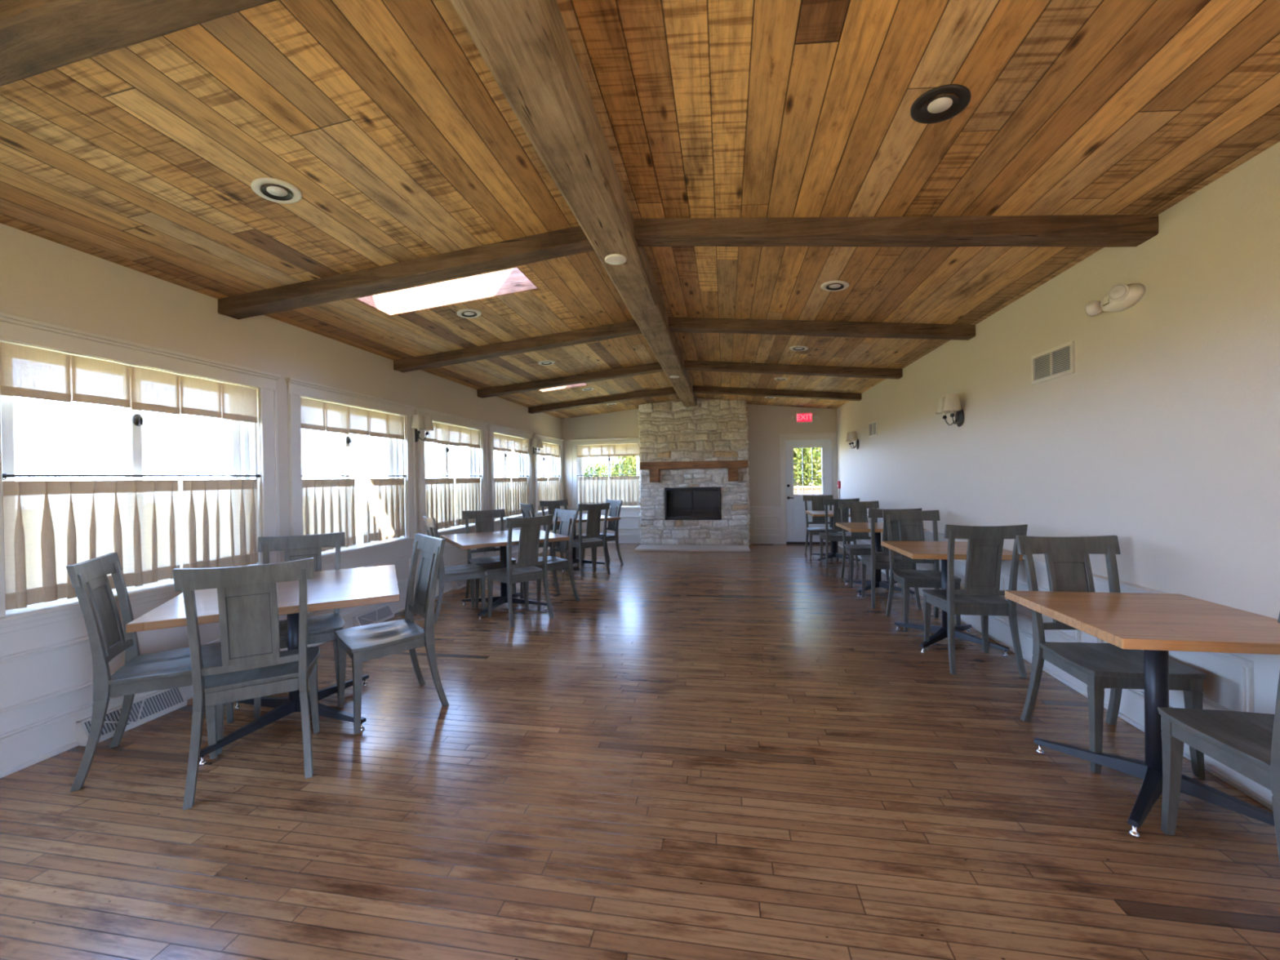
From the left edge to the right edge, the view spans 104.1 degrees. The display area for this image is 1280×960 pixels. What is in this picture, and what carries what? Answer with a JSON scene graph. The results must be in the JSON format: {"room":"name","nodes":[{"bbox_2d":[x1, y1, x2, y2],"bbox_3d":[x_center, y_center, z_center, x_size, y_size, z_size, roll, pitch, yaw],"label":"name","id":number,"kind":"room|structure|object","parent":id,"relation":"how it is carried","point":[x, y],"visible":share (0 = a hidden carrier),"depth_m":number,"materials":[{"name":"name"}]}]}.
{"room":"restaurant dining room","nodes":[
{"label":"restaurant dining room","id":0,"kind":"room"},
{"bbox_2d":[0,222,561,564],"bbox_3d":[-2.822,0.112,4.166,0.170,2.746,13.470,-1,0,10],"label":"wall","id":1,"kind":"structure","parent":0,"point":[42,279],"depth_m":3.40,"materials":[{"name":"beige paint"}]},
{"bbox_2d":[0,0,276,86],"bbox_3d":[-1.866,-1.323,1.488,2.654,0.353,0.157,-1,0,10],"label":"ceiling beam","id":2,"kind":"structure","parent":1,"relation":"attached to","point":[37,37],"depth_m":1.44,"materials":[{"name":"wood"}]},
{"bbox_2d":[0,311,280,617],"bbox_3d":[-2.987,-0.068,3.056,0.220,1.456,1.622,-1,0,10],"label":"window","id":3,"kind":"structure","parent":1,"relation":"in","point":[15,328],"depth_m":3.00,"materials":[{"name":"white paint"}]},
{"bbox_2d":[0,342,257,422],"bbox_3d":[-2.940,-0.538,3.038,0.022,0.254,1.336,-1,0,10],"label":"valance","id":4,"kind":"object","parent":3,"relation":"attached to","point":[25,371],"visible":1,"depth_m":2.82,"materials":[{"name":"fabric"}]},
{"bbox_2d":[2,473,260,479],"bbox_3d":[-2.938,-0.021,3.042,0.029,0.030,1.342,-1,0,10],"label":"curtain rod","id":5,"kind":"object","parent":3,"relation":"attached to","point":[4,475],"visible":0.99,"depth_m":2.83,"materials":[{"name":"black metal"}]},
{"bbox_2d":[2,480,180,609],"bbox_3d":[-2.979,0.313,2.779,0.039,0.621,0.790,-1,0,10],"label":"cafe curtain","id":6,"kind":"object","parent":5,"relation":"hanging from","point":[49,526],"visible":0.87,"depth_m":2.69,"materials":[{"name":"fabric"}]},
{"bbox_2d":[181,479,258,568],"bbox_3d":[-2.867,0.308,3.442,0.036,0.621,0.523,-1,0,10],"label":"cafe curtain","id":7,"kind":"object","parent":5,"relation":"hanging from","point":[219,517],"visible":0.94,"depth_m":3.41,"materials":[{"name":"fabric"}]},
{"bbox_2d":[0,546,550,777],"bbox_3d":[-2.704,1.286,4.155,0.033,0.195,13.070,-1,0,10],"label":"baseboard","id":8,"kind":"structure","parent":1,"relation":"attached to","point":[21,748],"depth_m":2.54,"materials":[{"name":"white paint"}]},
{"bbox_2d":[0,507,564,734],"bbox_3d":[-2.699,0.959,4.152,0.053,0.648,13.070,-1,0,10],"label":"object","id":9,"kind":"structure","parent":1,"relation":"attached to","point":[46,659],"depth_m":2.61,"materials":[{"name":"white paint"}]},
{"bbox_2d":[284,377,417,555],"bbox_3d":[-2.702,-0.081,4.742,0.220,1.456,1.637,-1,0,10],"label":"window","id":10,"kind":"structure","parent":1,"relation":"in","point":[296,388],"depth_m":4.67,"materials":[{"name":"white paint"}]},
{"bbox_2d":[300,397,404,439],"bbox_3d":[-2.655,-0.550,4.724,0.020,0.256,1.351,-1,0,10],"label":"valance","id":11,"kind":"object","parent":10,"relation":"attached to","point":[316,415],"visible":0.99,"depth_m":4.60,"materials":[{"name":"fabric"}]},
{"bbox_2d":[302,475,405,478],"bbox_3d":[-2.653,-0.034,4.728,0.029,0.030,1.357,-1,0,10],"label":"curtain rod","id":12,"kind":"object","parent":10,"relation":"attached to","point":[317,476],"visible":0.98,"depth_m":4.63,"materials":[{"name":"black metal"}]},
{"bbox_2d":[302,478,355,551],"bbox_3d":[-2.710,0.301,4.377,0.036,0.621,0.624,-1,0,10],"label":"cafe curtain","id":13,"kind":"object","parent":12,"relation":"hanging from","point":[328,504],"visible":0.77,"depth_m":4.37,"materials":[{"name":"fabric"}]},
{"bbox_2d":[362,478,404,543],"bbox_3d":[-2.588,0.295,5.085,0.038,0.621,0.628,-1,0,10],"label":"cafe curtain","id":14,"kind":"object","parent":12,"relation":"hanging from","point":[383,499],"visible":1,"depth_m":5.06,"materials":[{"name":"fabric"}]},
{"bbox_2d":[217,225,594,319],"bbox_3d":[-1.565,-1.335,3.261,2.654,0.355,0.159,-1,0,10],"label":"ceiling beam","id":15,"kind":"structure","parent":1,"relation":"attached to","point":[531,249],"depth_m":3.20,"materials":[{"name":"wood"}]},
{"bbox_2d":[411,414,434,442],"bbox_3d":[-2.424,-0.565,5.543,0.172,0.287,0.306,-1,0,10],"label":"wall sconce","id":16,"kind":"object","parent":1,"relation":"attached to","point":[420,422],"visible":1,"depth_m":5.51,"materials":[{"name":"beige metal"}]},
{"bbox_2d":[416,407,488,534],"bbox_3d":[-2.418,-0.094,6.416,0.220,1.456,1.650,-1,0,10],"label":"window","id":17,"kind":"structure","parent":1,"relation":"in","point":[438,416],"depth_m":6.35,"materials":[{"name":"white paint"}]},
{"bbox_2d":[424,422,480,448],"bbox_3d":[-2.372,-0.564,6.398,0.019,0.255,1.364,-1,0,10],"label":"valance","id":18,"kind":"object","parent":17,"relation":"attached to","point":[442,433],"visible":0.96,"depth_m":6.36,"materials":[{"name":"fabric"}]},
{"bbox_2d":[425,475,481,477],"bbox_3d":[-2.369,-0.047,6.402,0.029,0.030,1.370,-1,0,10],"label":"curtain rod","id":19,"kind":"object","parent":17,"relation":"attached to","point":[428,476],"visible":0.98,"depth_m":6.27,"materials":[{"name":"black metal"}]},
{"bbox_2d":[425,478,454,530],"bbox_3d":[-2.423,0.288,6.066,0.037,0.621,0.669,-1,0,10],"label":"cafe curtain","id":20,"kind":"object","parent":19,"relation":"hanging from","point":[440,492],"visible":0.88,"depth_m":6.07,"materials":[{"name":"fabric"}]},
{"bbox_2d":[454,477,480,525],"bbox_3d":[-2.308,0.282,6.743,0.034,0.621,0.672,-1,0,10],"label":"cafe curtain","id":21,"kind":"object","parent":19,"relation":"hanging from","point":[467,492],"visible":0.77,"depth_m":6.70,"materials":[{"name":"fabric"}]},
{"bbox_2d":[488,422,533,521],"bbox_3d":[-2.129,-0.107,8.119,0.220,1.456,1.650,-1,0,10],"label":"window","id":22,"kind":"structure","parent":1,"relation":"in","point":[493,428],"depth_m":8.07,"materials":[{"name":"white paint"}]},
{"bbox_2d":[493,433,527,453],"bbox_3d":[-2.084,-0.577,8.095,0.019,0.255,1.349,-1,0,10],"label":"valance","id":23,"kind":"object","parent":22,"relation":"attached to","point":[501,442],"visible":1,"depth_m":8.02,"materials":[{"name":"fabric"}]},
{"bbox_2d":[493,475,528,477],"bbox_3d":[-2.081,-0.060,8.098,0.029,0.030,1.355,-1,0,10],"label":"curtain rod","id":24,"kind":"object","parent":22,"relation":"attached to","point":[495,476],"visible":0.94,"depth_m":7.99,"materials":[{"name":"black metal"}]},
{"bbox_2d":[493,477,511,519],"bbox_3d":[-2.134,0.275,7.766,0.036,0.621,0.662,-1,0,10],"label":"cafe curtain","id":25,"kind":"object","parent":24,"relation":"hanging from","point":[503,500],"visible":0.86,"depth_m":7.81,"materials":[{"name":"fabric"}]},
{"bbox_2d":[511,477,528,515],"bbox_3d":[-2.020,0.269,8.435,0.039,0.621,0.664,-1,0,10],"label":"cafe curtain","id":26,"kind":"object","parent":24,"relation":"hanging from","point":[519,491],"visible":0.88,"depth_m":8.33,"materials":[{"name":"fabric"}]},
{"bbox_2d":[393,320,641,373],"bbox_3d":[-1.259,-1.349,5.071,2.654,0.356,0.157,-1,0,10],"label":"beam","id":27,"kind":"structure","parent":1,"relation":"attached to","point":[599,333],"depth_m":5.01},
{"bbox_2d":[533,433,564,513],"bbox_3d":[-1.844,-0.120,9.800,0.220,1.456,1.626,-1,0,10],"label":"window","id":28,"kind":"structure","parent":1,"relation":"in","point":[554,460],"depth_m":9.79,"materials":[{"name":"white paint"}]},
{"bbox_2d":[537,442,559,457],"bbox_3d":[-1.795,-0.590,9.793,0.021,0.255,1.308,-1,0,10],"label":"valance","id":29,"kind":"object","parent":28,"relation":"attached to","point":[550,450],"visible":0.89,"depth_m":9.82,"materials":[{"name":"fabric"}]},
{"bbox_3d":[-1.793,-0.074,9.797,0.029,0.030,1.314,-1,0,10],"label":"curtain rod","id":30,"kind":"object","parent":28,"relation":"attached to","visible":0},
{"bbox_2d":[537,477,548,511],"bbox_3d":[-1.844,0.261,9.475,0.039,0.621,0.641,-1,0,10],"label":"cafe curtain","id":31,"kind":"object","parent":30,"relation":"hanging from","point":[543,484],"visible":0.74,"depth_m":9.47,"materials":[{"name":"fabric"}]},
{"bbox_2d":[548,477,559,500],"bbox_3d":[-1.735,0.256,10.124,0.037,0.621,0.644,-1,0,10],"label":"cafe curtain","id":32,"kind":"object","parent":30,"relation":"hanging from","point":[553,482],"visible":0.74,"depth_m":10.12,"materials":[{"name":"fabric"}]},
{"bbox_2d":[476,362,663,398],"bbox_3d":[-0.960,-1.363,6.837,2.654,0.356,0.157,-1,0,10],"label":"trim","id":33,"kind":"structure","parent":1,"relation":"attached to","point":[655,367],"depth_m":6.78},
{"bbox_2d":[528,386,676,413],"bbox_3d":[-0.652,-1.378,8.651,2.654,0.353,0.158,-1,0,10],"label":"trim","id":34,"kind":"structure","parent":1,"relation":"attached to","point":[666,391],"depth_m":8.59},
{"bbox_2d":[0,542,1279,959],"bbox_3d":[0.016,1.401,3.695,5.943,0.120,13.470,-1,0,10],"label":"floor","id":35,"kind":"structure","parent":0,"point":[699,755],"depth_m":2.03,"materials":[{"name":"wood"}]},
{"bbox_2d":[75,687,187,746],"bbox_3d":[-2.877,1.328,2.851,0.089,0.127,0.482,-1,0,10],"label":"floor vent","id":36,"kind":"object","parent":35,"relation":"in","point":[149,707],"visible":0.75,"depth_m":2.86,"materials":[{"name":"metal"}]},
{"bbox_2d":[66,552,234,791],"bbox_3d":[-2.441,0.882,2.545,0.536,1.010,0.492,-1,0,-30],"label":"dining chair","id":37,"kind":"object","parent":35,"relation":"on","point":[170,668],"visible":0.86,"depth_m":2.42,"materials":[{"name":"grey paint"}]},
{"bbox_2d":[173,557,319,810],"bbox_3d":[-1.844,0.873,2.417,0.492,1.010,0.536,-1,0,-29],"label":"dining chair","id":38,"kind":"object","parent":35,"relation":"on","point":[252,665],"visible":0.99,"depth_m":2.24,"materials":[{"name":"grey paint"}]},
{"bbox_2d":[125,564,399,765],"bbox_3d":[-1.994,0.998,2.886,1.070,0.760,1.070,-1,0,-27],"label":"pedestal table","id":39,"kind":"object","parent":35,"relation":"on","point":[360,586],"visible":0.74,"depth_m":2.73,"materials":[{"name":"wood"}]},
{"bbox_2d":[253,531,345,719],"bbox_3d":[-2.176,0.875,3.211,0.492,1.010,0.536,-1,0,-30],"label":"dining chair","id":40,"kind":"object","parent":35,"relation":"on","point":[321,628],"visible":0.35,"depth_m":3.33,"materials":[{"name":"grey paint"}]},
{"bbox_2d":[352,604,394,626],"bbox_3d":[-2.547,1.313,4.793,0.089,0.127,0.462,-1,0,10],"label":"floor vent","id":41,"kind":"object","parent":35,"relation":"in","point":[383,613],"visible":0.88,"depth_m":4.78,"materials":[{"name":"metal"}]},
{"bbox_2d":[334,533,448,733],"bbox_3d":[-1.505,0.865,3.021,0.536,1.010,0.492,-1,0,-41],"label":"dining chair","id":42,"kind":"object","parent":35,"relation":"on","point":[362,643],"visible":1,"depth_m":2.99,"materials":[{"name":"grey paint"}]},
{"bbox_2d":[422,515,486,624],"bbox_3d":[-1.882,0.861,5.056,0.536,1.010,0.492,-1,0,-33],"label":"dining chair","id":43,"kind":"object","parent":35,"relation":"on","point":[472,571],"visible":0.64,"depth_m":4.92,"materials":[{"name":"grey paint"}]},
{"bbox_2d":[451,579,470,589],"bbox_3d":[-2.279,1.301,6.376,0.089,0.127,0.312,-1,0,10],"label":"floor vent","id":44,"kind":"object","parent":35,"relation":"in","point":[458,584],"visible":0.42,"depth_m":6.26,"materials":[{"name":"metal"}]},
{"bbox_2d":[462,508,515,606],"bbox_3d":[-1.712,0.855,5.691,0.492,1.010,0.536,-1,0,-31],"label":"dining chair","id":45,"kind":"object","parent":35,"relation":"on","point":[484,522],"visible":0.55,"depth_m":5.79,"materials":[{"name":"grey paint"}]},
{"bbox_2d":[440,529,569,619],"bbox_3d":[-1.457,0.977,5.336,1.070,0.760,1.070,-1,0,-32],"label":"pedestal table","id":46,"kind":"object","parent":35,"relation":"on","point":[490,539],"visible":0.75,"depth_m":5.24,"materials":[{"name":"wood"}]},
{"bbox_2d":[486,514,554,627],"bbox_3d":[-1.190,0.850,4.923,0.492,1.010,0.536,-1,0,-42],"label":"dining chair","id":47,"kind":"object","parent":35,"relation":"on","point":[524,571],"visible":1,"depth_m":4.79,"materials":[{"name":"grey paint"}]},
{"bbox_2d":[520,502,564,571],"bbox_3d":[-1.447,0.842,7.368,0.536,1.010,0.492,-1,0,-32],"label":"dining chair","id":48,"kind":"object","parent":35,"relation":"on","point":[526,508],"visible":0.27,"depth_m":7.21,"materials":[{"name":"grey paint"}]},
{"bbox_2d":[520,508,579,608],"bbox_3d":[-1.019,0.844,5.577,0.536,1.010,0.492,-1,0,-38],"label":"dining chair","id":49,"kind":"object","parent":35,"relation":"on","point":[553,562],"visible":0.79,"depth_m":5.59,"materials":[{"name":"grey paint"}]},
{"bbox_2d":[539,499,579,564],"bbox_3d":[-1.292,0.836,8.057,0.492,1.010,0.536,-1,0,-32],"label":"dining chair","id":50,"kind":"object","parent":35,"relation":"on","point":[552,505],"visible":0.45,"depth_m":8.21,"materials":[{"name":"grey paint"}]},
{"bbox_2d":[530,513,620,572],"bbox_3d":[-1.031,0.958,7.769,1.070,0.760,1.070,-1,0,-33],"label":"pedestal table","id":51,"kind":"object","parent":35,"relation":"on","point":[575,559],"visible":0.44,"depth_m":7.70,"materials":[{"name":"wood"}]},
{"bbox_2d":[566,502,610,577],"bbox_3d":[-0.758,0.832,7.213,0.492,1.010,0.536,-1,0,-32],"label":"dining chair","id":52,"kind":"object","parent":35,"relation":"on","point":[593,513],"visible":0.89,"depth_m":7.05,"materials":[{"name":"grey paint"}]},
{"bbox_2d":[582,499,623,567],"bbox_3d":[-0.603,0.826,7.903,0.536,1.010,0.492,-1,0,-32],"label":"dining chair","id":53,"kind":"object","parent":35,"relation":"on","point":[612,526],"visible":0.62,"depth_m":7.89,"materials":[{"name":"grey paint"}]},
{"bbox_2d":[634,398,750,551],"bbox_3d":[1.012,-0.147,9.599,2.166,2.884,1.068,-1,0,10],"label":"stone fireplace","id":54,"kind":"object","parent":35,"relation":"on","point":[693,460],"visible":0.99,"depth_m":9.60,"materials":[{"name":"beige stone"}]},
{"bbox_2d":[802,494,838,558],"bbox_3d":[3.017,0.764,8.329,0.492,1.010,0.536,-1,0,10],"label":"dining chair","id":55,"kind":"object","parent":35,"relation":"on","point":[817,501],"visible":0.74,"depth_m":8.50,"materials":[{"name":"grey paint"}]},
{"bbox_2d":[805,510,860,563],"bbox_3d":[3.079,0.890,7.904,0.760,0.760,0.760,-1,0,10],"label":"pedestal table","id":56,"kind":"object","parent":35,"relation":"on","point":[815,513],"visible":0.63,"depth_m":7.86,"materials":[{"name":"brown wood"}]},
{"bbox_2d":[819,497,859,568],"bbox_3d":[2.961,0.770,7.457,0.492,1.010,0.536,-1,0,10],"label":"dining chair","id":57,"kind":"object","parent":35,"relation":"on","point":[828,536],"visible":0.65,"depth_m":7.28,"materials":[{"name":"grey paint"}]},
{"bbox_2d":[838,500,888,586],"bbox_3d":[2.794,0.778,6.236,0.492,1.010,0.536,-1,0,10],"label":"dining chair","id":58,"kind":"object","parent":35,"relation":"on","point":[858,509],"visible":0.68,"depth_m":6.42,"materials":[{"name":"grey paint"}]},
{"bbox_2d":[835,522,925,597],"bbox_3d":[2.756,0.906,5.788,0.760,0.760,0.760,-1,0,10],"label":"pedestal table","id":59,"kind":"object","parent":35,"relation":"on","point":[850,526],"visible":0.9,"depth_m":5.75,"materials":[{"name":"brown wood"}]},
{"bbox_2d":[860,507,921,609],"bbox_3d":[2.614,0.786,5.243,0.492,1.010,0.536,-1,0,12],"label":"dining chair","id":60,"kind":"object","parent":35,"relation":"on","point":[877,560],"visible":0.59,"depth_m":5.08,"materials":[{"name":"grey paint"}]},
{"bbox_2d":[882,510,961,631],"bbox_3d":[2.523,0.792,4.487,0.492,1.010,0.536,-1,0,10],"label":"dining chair","id":61,"kind":"object","parent":35,"relation":"on","point":[910,522],"visible":0.77,"depth_m":4.65,"materials":[{"name":"grey paint"}]},
{"bbox_2d":[880,541,1023,656],"bbox_3d":[2.465,0.920,4.012,0.760,0.760,0.760,-1,0,10],"label":"pedestal table","id":62,"kind":"object","parent":35,"relation":"on","point":[912,549],"visible":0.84,"depth_m":3.94,"materials":[{"name":"brown wood"}]},
{"bbox_2d":[921,524,1027,678],"bbox_3d":[2.357,0.799,3.568,0.492,1.010,0.536,-1,0,10],"label":"dining chair","id":63,"kind":"object","parent":35,"relation":"on","point":[980,597],"visible":0.95,"depth_m":3.38,"materials":[{"name":"grey paint"}]},
{"bbox_2d":[1015,535,1206,777],"bbox_3d":[2.279,0.806,2.460,0.492,1.010,0.536,-1,0,6],"label":"dining chair","id":64,"kind":"object","parent":35,"relation":"on","point":[1100,666],"visible":0.73,"depth_m":2.59,"materials":[{"name":"grey paint"}]},
{"bbox_2d":[1004,590,1279,838],"bbox_3d":[2.159,0.934,2.086,0.760,0.760,0.760,-1,0,10],"label":"pedestal table","id":65,"kind":"object","parent":35,"relation":"on","point":[1157,624],"visible":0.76,"depth_m":2.03,"materials":[{"name":"brown wood"}]},
{"bbox_2d":[1157,611,1279,862],"bbox_3d":[2.122,0.813,1.589,0.492,1.010,0.536,-1,0,12],"label":"dining chair","id":66,"kind":"object","parent":35,"relation":"on","point":[1246,743],"visible":1,"depth_m":1.73,"materials":[{"name":"grey paint"}]},
{"bbox_2d":[0,0,1279,418],"bbox_3d":[-0.033,-1.596,3.680,5.943,0.662,13.470,-1,0,10],"label":"ceiling","id":67,"kind":"structure","parent":0,"point":[398,140],"depth_m":2.12,"materials":[{"name":"wood"}]},
{"bbox_2d":[250,177,302,203],"bbox_3d":[-1.724,-1.371,2.371,0.196,0.028,0.196,-1,0,10],"label":"recessed light","id":68,"kind":"object","parent":67,"relation":"in","point":[275,193],"visible":1,"depth_m":2.36,"materials":[{"name":"white paint"}]},
{"bbox_2d":[355,266,539,315],"bbox_3d":[-1.435,-1.601,3.738,1.280,0.526,0.415,-1,0,10],"label":"skylight","id":69,"kind":"object","parent":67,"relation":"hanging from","point":[510,281],"visible":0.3,"depth_m":3.93,"materials":[{"name":"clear glass"}]},
{"bbox_2d":[457,308,481,318],"bbox_3d":[-1.421,-1.385,4.155,0.196,0.028,0.196,-1,0,10],"label":"recessed light","id":70,"kind":"object","parent":67,"relation":"in","point":[466,314],"visible":1,"depth_m":4.15,"materials":[{"name":"white paint"}]},
{"bbox_2d":[538,382,587,391],"bbox_3d":[-1.171,-1.590,7.403,0.735,0.474,0.370,-1,0,10],"label":"skylight","id":71,"kind":"object","parent":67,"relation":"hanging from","point":[583,384],"visible":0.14,"depth_m":7.57,"materials":[{"name":"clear glass"}]},
{"bbox_2d":[449,0,697,406],"bbox_3d":[-0.076,-1.459,3.435,0.254,0.181,12.570,-1,0,10],"label":"ceiling beam","id":72,"kind":"structure","parent":67,"relation":"attached to","point":[526,46],"depth_m":1.98,"materials":[{"name":"wood"}]},
{"bbox_2d":[604,253,626,265],"bbox_3d":[-0.150,-1.363,3.088,0.136,0.013,0.136,-1,0,10],"label":"light","id":73,"kind":"object","parent":72,"relation":"attached to","point":[612,259],"visible":1,"depth_m":3.07,"materials":[{"name":"white"}]},
{"bbox_2d":[820,280,848,291],"bbox_3d":[1.437,-1.429,3.681,0.196,0.028,0.196,-1,0,10],"label":"recessed light","id":74,"kind":"object","parent":67,"relation":"in","point":[832,287],"visible":1,"depth_m":3.67,"materials":[{"name":"white paint"}]},
{"bbox_2d":[910,84,970,124],"bbox_3d":[1.133,-1.415,1.886,0.196,0.028,0.196,-1,0,10],"label":"recessed light","id":75,"kind":"object","parent":67,"relation":"in","point":[943,108],"visible":1,"depth_m":1.88,"materials":[{"name":"brown metal"}]},
{"bbox_2d":[561,404,836,507],"bbox_3d":[1.098,-0.114,10.214,5.543,3.009,0.170,-1,0,10],"label":"wall","id":76,"kind":"structure","parent":0,"point":[766,423],"depth_m":9.91,"materials":[{"name":"beige paint"}]},
{"bbox_2d":[569,437,640,507],"bbox_3d":[-0.685,-0.142,10.491,1.561,1.456,0.220,-1,0,10],"label":"window","id":77,"kind":"structure","parent":76,"relation":"in","point":[575,470],"depth_m":10.52,"materials":[{"name":"white paint"}]},
{"bbox_2d":[577,444,639,457],"bbox_3d":[-0.670,-0.612,10.428,1.338,0.255,0.020,-1,0,10],"label":"valance","id":78,"kind":"object","parent":77,"relation":"attached to","point":[614,450],"visible":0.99,"depth_m":10.42,"materials":[{"name":"fabric"}]},
{"bbox_2d":[577,474,639,476],"bbox_3d":[-0.661,-0.095,10.437,1.344,0.030,0.029,-1,0,10],"label":"curtain rod","id":79,"kind":"object","parent":77,"relation":"attached to","point":[617,474],"visible":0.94,"depth_m":10.46,"materials":[{"name":"black metal"}]},
{"bbox_2d":[577,476,608,504],"bbox_3d":[-0.985,0.242,10.497,0.650,0.621,0.036,-1,0,10],"label":"cafe curtain","id":80,"kind":"object","parent":79,"relation":"hanging from","point":[592,490],"visible":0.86,"depth_m":10.50,"materials":[{"name":"fabric"}]},
{"bbox_2d":[608,475,639,506],"bbox_3d":[-0.323,0.232,10.384,0.661,0.621,0.036,-1,0,10],"label":"cafe curtain","id":81,"kind":"object","parent":79,"relation":"hanging from","point":[624,488],"visible":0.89,"depth_m":10.39,"materials":[{"name":"fabric"}]},
{"bbox_2d":[564,506,781,533],"bbox_3d":[0.569,0.876,10.200,4.475,0.648,0.053,-1,0,10],"label":"trim","id":82,"kind":"structure","parent":76,"relation":"attached to","point":[629,522],"depth_m":9.94,"materials":[{"name":"white paint"}]},
{"bbox_2d":[577,533,781,544],"bbox_3d":[0.576,1.202,10.211,4.475,0.195,0.033,-1,0,10],"label":"baseboard","id":83,"kind":"structure","parent":76,"relation":"attached to","point":[775,539],"depth_m":9.92,"materials":[{"name":"white paint"}]},
{"bbox_2d":[791,412,817,422],"bbox_3d":[3.204,-1.216,9.730,0.498,0.190,0.064,-1,0,10],"label":"exit sign","id":84,"kind":"object","parent":76,"relation":"attached to","point":[806,417],"visible":1,"depth_m":9.71,"materials":[{"name":"red plastic"}]},
{"bbox_2d":[778,432,837,544],"bbox_3d":[3.300,0.175,9.820,1.076,2.165,0.196,-1,0,10],"label":"door","id":85,"kind":"structure","parent":76,"relation":"in","point":[793,511],"depth_m":9.81,"materials":[{"name":"white paint"}]},
{"bbox_2d":[835,141,1279,618],"bbox_3d":[2.810,0.025,3.211,0.170,2.746,13.470,-1,0,10],"label":"wall","id":86,"kind":"structure","parent":0,"point":[1162,438],"depth_m":2.63,"materials":[{"name":"beige paint"}]},
{"bbox_2d":[692,385,862,400],"bbox_3d":[2.196,-1.421,8.166,2.654,0.356,0.158,-1,0,10],"label":"ceiling beam","id":87,"kind":"structure","parent":86,"relation":"attached to","point":[701,389],"depth_m":8.10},
{"bbox_2d":[683,360,902,378],"bbox_3d":[1.889,-1.406,6.353,2.654,0.357,0.157,-1,0,10],"label":"ceiling beam","id":88,"kind":"structure","parent":86,"relation":"attached to","point":[706,366],"depth_m":6.29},
{"bbox_2d":[668,316,975,340],"bbox_3d":[1.590,-1.394,4.588,2.654,0.355,0.158,-1,0,10],"label":"ceiling beam","id":89,"kind":"structure","parent":86,"relation":"attached to","point":[699,325],"depth_m":4.52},
{"bbox_2d":[844,431,858,449],"bbox_3d":[3.463,-0.639,8.151,0.172,0.287,0.306,-1,0,10],"label":"wall sconce","id":90,"kind":"object","parent":86,"relation":"attached to","point":[851,437],"visible":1,"depth_m":8.07,"materials":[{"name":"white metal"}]},
{"bbox_2d":[868,420,877,437],"bbox_3d":[3.395,-0.742,7.280,0.014,0.220,0.400,-1,0,10],"label":"air vent","id":91,"kind":"object","parent":86,"relation":"in","point":[873,426],"visible":1,"depth_m":7.26,"materials":[{"name":"metal"}]},
{"bbox_2d":[633,214,1159,247],"bbox_3d":[1.283,-1.380,2.779,2.654,0.354,0.156,-1,0,10],"label":"ceiling beam","id":92,"kind":"structure","parent":86,"relation":"attached to","point":[1089,230],"depth_m":2.70,"materials":[{"name":"wood"}]},
{"bbox_2d":[935,393,964,426],"bbox_3d":[2.863,-0.631,4.612,0.172,0.287,0.306,-1,0,10],"label":"wall sconce","id":93,"kind":"object","parent":86,"relation":"attached to","point":[950,403],"visible":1,"depth_m":4.54,"materials":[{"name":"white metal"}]},
{"bbox_2d":[1031,340,1075,384],"bbox_3d":[2.719,-0.766,3.296,0.014,0.200,0.420,-1,0,10],"label":"air vent","id":94,"kind":"object","parent":86,"relation":"in","point":[1057,362],"visible":1,"depth_m":3.27,"materials":[{"name":"metal"}]},
{"bbox_2d":[838,541,1272,810],"bbox_3d":[2.730,1.202,3.233,0.033,0.195,13.070,-1,0,10],"label":"baseboard","id":95,"kind":"structure","parent":86,"relation":"attached to","point":[1131,708],"depth_m":2.73,"materials":[{"name":"white paint"}]},
{"bbox_2d":[838,509,1279,714],"bbox_3d":[2.715,0.876,3.234,0.053,0.648,13.070,-1,0,10],"label":"trim","id":96,"kind":"structure","parent":86,"relation":"attached to","point":[1233,682],"depth_m":2.27,"materials":[{"name":"white paint"}]},
{"bbox_2d":[1084,283,1145,316],"bbox_3d":[2.567,-0.981,2.720,0.116,0.124,0.292,-1,0,10],"label":"emergency light","id":97,"kind":"object","parent":86,"relation":"attached to","point":[1121,297],"visible":1,"depth_m":2.65,"materials":[{"name":"white plastic"}]},
{"label":"outside","id":98,"kind":"structure","parent":0,"visible":0},
{"bbox_2d":[178,493,455,563],"bbox_3d":[3.374,1.792,19.728,120.000,0.070,140.000,-1,0,10],"label":"ground","id":99,"kind":"structure","parent":98,"point":[358,497],"depth_m":26.60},
{"bbox_2d":[582,458,611,476],"bbox_3d":[-2.009,0.271,25.736,2.570,3.102,2.338,-1,0,-2],"label":"tree","id":100,"kind":"object","parent":99,"relation":"on","point":[592,469],"visible":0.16,"depth_m":25.32,"materials":[{"name":"green plant"}]},
{"bbox_2d":[589,455,636,476],"bbox_3d":[-0.444,-0.116,21.244,2.868,3.866,3.264,-1,0,-40],"label":"tree","id":101,"kind":"object","parent":99,"relation":"on","point":[628,465],"visible":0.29,"depth_m":20.89,"materials":[{"name":"green plant"}]},
{"bbox_2d":[793,447,822,493],"bbox_3d":[5.844,-1.381,18.452,4.840,6.214,4.840,-1,0,-32],"label":"tree","id":102,"kind":"object","parent":99,"relation":"on","point":[816,451],"visible":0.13,"depth_m":17.33,"materials":[{"name":"green plant"}]},
{"bbox_2d":[793,485,822,494],"bbox_3d":[5.170,0.953,14.548,9.100,1.600,0.140,-1,0,10],"label":"fence","id":103,"kind":"object","parent":99,"relation":"on","point":[817,490],"visible":0.05,"depth_m":14.56,"materials":[{"name":"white wood"}]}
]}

